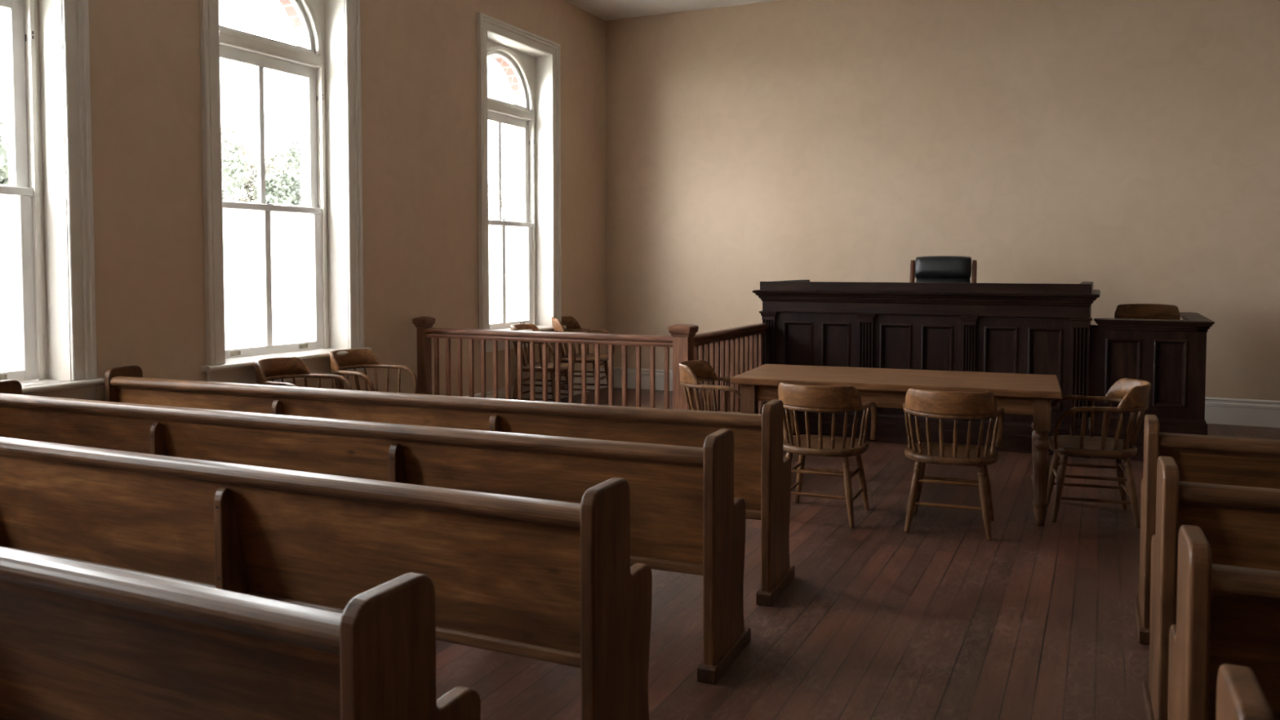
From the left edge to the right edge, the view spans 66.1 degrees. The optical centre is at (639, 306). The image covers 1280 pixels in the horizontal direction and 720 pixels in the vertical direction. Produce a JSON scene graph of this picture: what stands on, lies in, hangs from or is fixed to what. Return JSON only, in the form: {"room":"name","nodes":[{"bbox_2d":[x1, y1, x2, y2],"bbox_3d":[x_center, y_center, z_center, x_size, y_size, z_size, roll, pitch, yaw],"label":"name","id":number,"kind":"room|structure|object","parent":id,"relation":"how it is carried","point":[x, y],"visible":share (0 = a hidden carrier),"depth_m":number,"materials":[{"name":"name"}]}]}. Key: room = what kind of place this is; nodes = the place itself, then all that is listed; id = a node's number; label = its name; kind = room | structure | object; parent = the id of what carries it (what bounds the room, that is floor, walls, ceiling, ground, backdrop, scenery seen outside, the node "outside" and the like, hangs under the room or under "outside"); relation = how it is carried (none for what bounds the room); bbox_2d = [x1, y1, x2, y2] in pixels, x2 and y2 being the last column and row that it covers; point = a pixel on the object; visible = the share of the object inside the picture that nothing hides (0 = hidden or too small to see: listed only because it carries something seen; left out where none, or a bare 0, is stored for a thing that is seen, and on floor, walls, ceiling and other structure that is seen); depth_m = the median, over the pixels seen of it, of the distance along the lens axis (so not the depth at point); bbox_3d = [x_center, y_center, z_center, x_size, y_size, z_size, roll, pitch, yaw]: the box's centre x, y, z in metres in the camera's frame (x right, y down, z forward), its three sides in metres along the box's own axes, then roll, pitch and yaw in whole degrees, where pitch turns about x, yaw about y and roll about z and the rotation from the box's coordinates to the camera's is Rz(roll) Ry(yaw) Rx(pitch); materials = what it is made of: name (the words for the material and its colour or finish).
{"room":"courtroom","nodes":[
{"label":"courtroom","id":0,"kind":"room"},
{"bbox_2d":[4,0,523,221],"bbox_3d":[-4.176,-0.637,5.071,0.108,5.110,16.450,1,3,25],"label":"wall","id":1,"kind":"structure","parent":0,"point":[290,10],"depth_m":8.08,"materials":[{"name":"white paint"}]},
{"bbox_2d":[88,0,606,400],"bbox_3d":[-3.986,-0.933,4.968,0.310,4.510,16.050,1,3,25],"label":"wall","id":2,"kind":"structure","parent":0,"point":[419,58],"depth_m":8.46,"materials":[{"name":"paint"}]},
{"bbox_2d":[0,0,104,400],"bbox_3d":[-3.777,-1.009,5.298,0.384,3.333,1.640,1,3,25],"label":"window","id":3,"kind":"structure","parent":2,"relation":"in","point":[48,317],"depth_m":5.86,"materials":[{"name":"beige paint"}]},
{"bbox_2d":[199,0,372,384],"bbox_3d":[-2.755,-1.103,7.462,0.384,3.333,1.640,1,3,25],"label":"window","id":4,"kind":"structure","parent":2,"relation":"in","point":[282,281],"depth_m":7.76,"materials":[{"name":"beige paint"}]},
{"bbox_2d":[463,367,607,401],"bbox_3d":[-3.834,1.198,4.990,0.026,0.252,16.050,1,3,25],"label":"baseboard","id":5,"kind":"structure","parent":2,"relation":"attached to","point":[501,392],"depth_m":10.96,"materials":[{"name":"beige paint"}]},
{"bbox_2d":[564,0,777,20],"bbox_3d":[2.252,-3.132,1.926,14.085,0.150,16.450,1,3,25],"label":"ceiling","id":6,"kind":"structure","parent":0,"point":[606,10],"depth_m":11.37,"materials":[{"name":"paint"}]},
{"bbox_2d":[435,386,1279,719],"bbox_3d":[2.252,1.509,2.129,14.085,0.120,16.450,1,3,25],"label":"floor","id":7,"kind":"structure","parent":0,"point":[938,619],"depth_m":4.23,"materials":[{"name":"brown wood"}]},
{"bbox_2d":[0,546,480,719],"bbox_3d":[-2.306,0.962,2.909,4.158,0.905,0.456,1,3,25],"label":"pew","id":8,"kind":"object","parent":7,"relation":"on","point":[79,641],"visible":1,"depth_m":2.10,"materials":[{"name":"brown wood"}]},
{"bbox_2d":[253,356,352,390],"bbox_3d":[-2.466,0.810,7.083,0.571,0.849,0.588,1,3,18],"label":"chair","id":9,"kind":"object","parent":7,"relation":"on","point":[271,369],"visible":0.18,"depth_m":7.25,"materials":[{"name":"brown wood"}]},
{"bbox_2d":[0,436,652,719],"bbox_3d":[-1.919,0.923,3.785,4.158,0.905,0.456,1,3,25],"label":"pew","id":10,"kind":"object","parent":7,"relation":"on","point":[553,581],"visible":0.89,"depth_m":3.15,"materials":[{"name":"brown wood"}]},
{"bbox_2d":[328,348,417,394],"bbox_3d":[-2.155,0.779,7.779,0.571,0.849,0.588,1,3,23],"label":"chair","id":11,"kind":"object","parent":7,"relation":"on","point":[355,358],"visible":0.35,"depth_m":7.93,"materials":[{"name":"brown wood"}]},
{"bbox_2d":[0,379,751,684],"bbox_3d":[-1.549,0.888,4.596,4.158,0.905,0.456,1,3,23],"label":"pew","id":12,"kind":"object","parent":7,"relation":"on","point":[686,517],"visible":0.6,"depth_m":4.02,"materials":[{"name":"brown wood"}]},
{"bbox_2d":[104,365,795,606],"bbox_3d":[-1.252,0.854,5.377,4.158,0.905,0.456,1,3,22],"label":"pew","id":13,"kind":"object","parent":7,"relation":"on","point":[762,472],"visible":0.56,"depth_m":4.85,"materials":[{"name":"brown wood"}]},
{"bbox_2d":[510,323,576,402],"bbox_3d":[-1.047,0.646,10.257,0.604,0.899,0.622,1,3,17],"label":"chair","id":14,"kind":"object","parent":7,"relation":"on","point":[538,366],"visible":0.49,"depth_m":10.11,"materials":[{"name":"brown wood"}]},
{"bbox_2d":[551,315,614,398],"bbox_3d":[-0.667,0.594,10.981,0.632,0.941,0.651,1,3,15],"label":"chair","id":15,"kind":"object","parent":7,"relation":"on","point":[572,325],"visible":0.52,"depth_m":11.07,"materials":[{"name":"brown wood"}]},
{"bbox_2d":[678,360,764,413],"bbox_3d":[0.555,0.821,7.019,0.560,0.832,0.576,1,3,19],"label":"chair","id":16,"kind":"object","parent":7,"relation":"on","point":[693,371],"visible":0.48,"depth_m":6.96,"materials":[{"name":"brown wood"}]},
{"bbox_2d":[777,382,877,528],"bbox_3d":[1.108,0.866,5.975,0.576,0.832,0.560,1,3,24],"label":"chair","id":17,"kind":"object","parent":7,"relation":"on","point":[812,398],"visible":0.96,"depth_m":5.80,"materials":[{"name":"brown wood"}]},
{"bbox_2d":[730,364,1062,526],"bbox_3d":[1.664,0.858,6.424,1.965,0.805,0.930,1,3,21],"label":"table","id":18,"kind":"object","parent":7,"relation":"on","point":[1029,394],"visible":0.59,"depth_m":6.11,"materials":[{"name":"brown wood"}]},
{"bbox_2d":[751,279,1100,457],"bbox_3d":[2.614,0.462,8.956,2.838,1.375,1.510,1,3,25],"label":"bench","id":19,"kind":"object","parent":7,"relation":"on","point":[1021,328],"visible":0.79,"depth_m":8.28,"materials":[{"name":"brown wood"}]},
{"bbox_2d":[909,255,977,283],"bbox_3d":[2.786,0.165,9.165,0.668,1.271,0.607,1,3,25],"label":"chair","id":20,"kind":"object","parent":19,"relation":"on","point":[937,268],"visible":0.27,"depth_m":9.27,"materials":[{"name":"black leather"}]},
{"bbox_2d":[915,277,970,283],"bbox_3d":[2.866,-0.013,9.327,0.504,0.547,0.165,1,3,25],"label":"cushion","id":21,"kind":"object","parent":20,"relation":"on","point":[958,280],"depth_m":9.30,"materials":[{"name":"black leather"}]},
{"bbox_2d":[902,387,1004,540],"bbox_3d":[1.806,0.878,5.716,0.576,0.832,0.560,1,3,21],"label":"chair","id":22,"kind":"object","parent":7,"relation":"on","point":[940,405],"visible":1,"depth_m":5.54,"materials":[{"name":"brown wood"}]},
{"bbox_2d":[1046,377,1151,528],"bbox_3d":[2.783,0.866,5.978,0.560,0.832,0.576,1,3,17],"label":"chair","id":23,"kind":"object","parent":7,"relation":"on","point":[1132,395],"visible":0.98,"depth_m":5.85,"materials":[{"name":"brown wood"}]},
{"bbox_2d":[1087,311,1214,461],"bbox_3d":[4.261,0.627,8.291,0.858,1.104,1.546,1,3,25],"label":"stand","id":24,"kind":"object","parent":7,"relation":"on","point":[1171,355],"visible":0.78,"depth_m":7.62,"materials":[{"name":"brown wood"}]},
{"bbox_2d":[1114,303,1180,319],"bbox_3d":[4.222,0.427,8.190,0.520,0.877,0.489,1,3,25],"label":"chair","id":25,"kind":"object","parent":24,"relation":"on","point":[1133,311],"visible":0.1,"depth_m":8.38,"materials":[{"name":"brown wood"}]},
{"bbox_2d":[1134,414,1279,644],"bbox_3d":[3.899,0.942,3.349,3.928,0.905,0.456,1,3,25],"label":"pew","id":26,"kind":"object","parent":7,"relation":"on","point":[1202,459],"visible":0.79,"depth_m":3.94,"materials":[{"name":"brown wood"}]},
{"bbox_2d":[1142,456,1279,719],"bbox_3d":[3.498,0.980,2.486,3.928,0.905,0.456,1,3,24],"label":"pew","id":27,"kind":"object","parent":7,"relation":"on","point":[1240,525],"visible":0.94,"depth_m":3.06,"materials":[{"name":"brown wood"}]},
{"bbox_2d":[1167,524,1279,719],"bbox_3d":[3.108,1.017,1.647,3.928,0.905,0.456,1,3,23],"label":"pew","id":28,"kind":"object","parent":7,"relation":"on","point":[1228,615],"visible":1,"depth_m":2.22,"materials":[{"name":"brown wood"}]},
{"bbox_2d":[1216,663,1274,719],"bbox_3d":[2.715,1.053,0.815,3.928,0.905,0.456,1,3,23],"label":"pew","id":29,"kind":"object","parent":7,"relation":"on","point":[1240,695],"visible":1,"depth_m":1.48,"materials":[{"name":"brown wood"}]},
{"bbox_2d":[605,0,1279,400],"bbox_3d":[5.720,-1.125,9.369,14.085,4.510,0.200,1,3,25],"label":"wall","id":30,"kind":"structure","parent":0,"point":[1131,148],"depth_m":10.38,"materials":[{"name":"paint"}]},
{"bbox_2d":[607,367,1279,427],"bbox_3d":[5.716,1.008,9.338,13.585,0.252,0.026,1,3,25],"label":"baseboard","id":31,"kind":"structure","parent":30,"relation":"attached to","point":[1219,411],"depth_m":9.38,"materials":[{"name":"beige paint"}]},
{"label":"outside","id":32,"kind":"structure","parent":0,"visible":0},
{"bbox_3d":[-25.834,0.692,34.367,63.995,0.100,100.000,1,3,25],"label":"lawn","id":33,"kind":"structure","parent":32,"visible":0},
{"bbox_2d":[0,122,8,185],"bbox_3d":[-10.842,-1.132,15.842,3.342,5.175,4.417,0,3,1],"label":"leafy tree","id":34,"kind":"object","parent":33,"relation":"on","point":[4,178],"visible":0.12,"depth_m":14.75,"materials":[{"name":"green plant"}]},
{"bbox_2d":[221,124,300,202],"bbox_3d":[-12.399,-2.466,30.987,5.994,6.516,4.683,1,3,25],"label":"leafy tree","id":35,"kind":"object","parent":33,"relation":"on","point":[252,180],"visible":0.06,"depth_m":30.90,"materials":[{"name":"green plant"}]},
{"bbox_2d":[221,133,301,205],"bbox_3d":[-8.886,-1.611,24.709,4.604,5.357,4.780,0,3,-1],"label":"leafy tree","id":36,"kind":"object","parent":33,"relation":"on","point":[291,188],"visible":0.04,"depth_m":23.51,"materials":[{"name":"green plant"}]},
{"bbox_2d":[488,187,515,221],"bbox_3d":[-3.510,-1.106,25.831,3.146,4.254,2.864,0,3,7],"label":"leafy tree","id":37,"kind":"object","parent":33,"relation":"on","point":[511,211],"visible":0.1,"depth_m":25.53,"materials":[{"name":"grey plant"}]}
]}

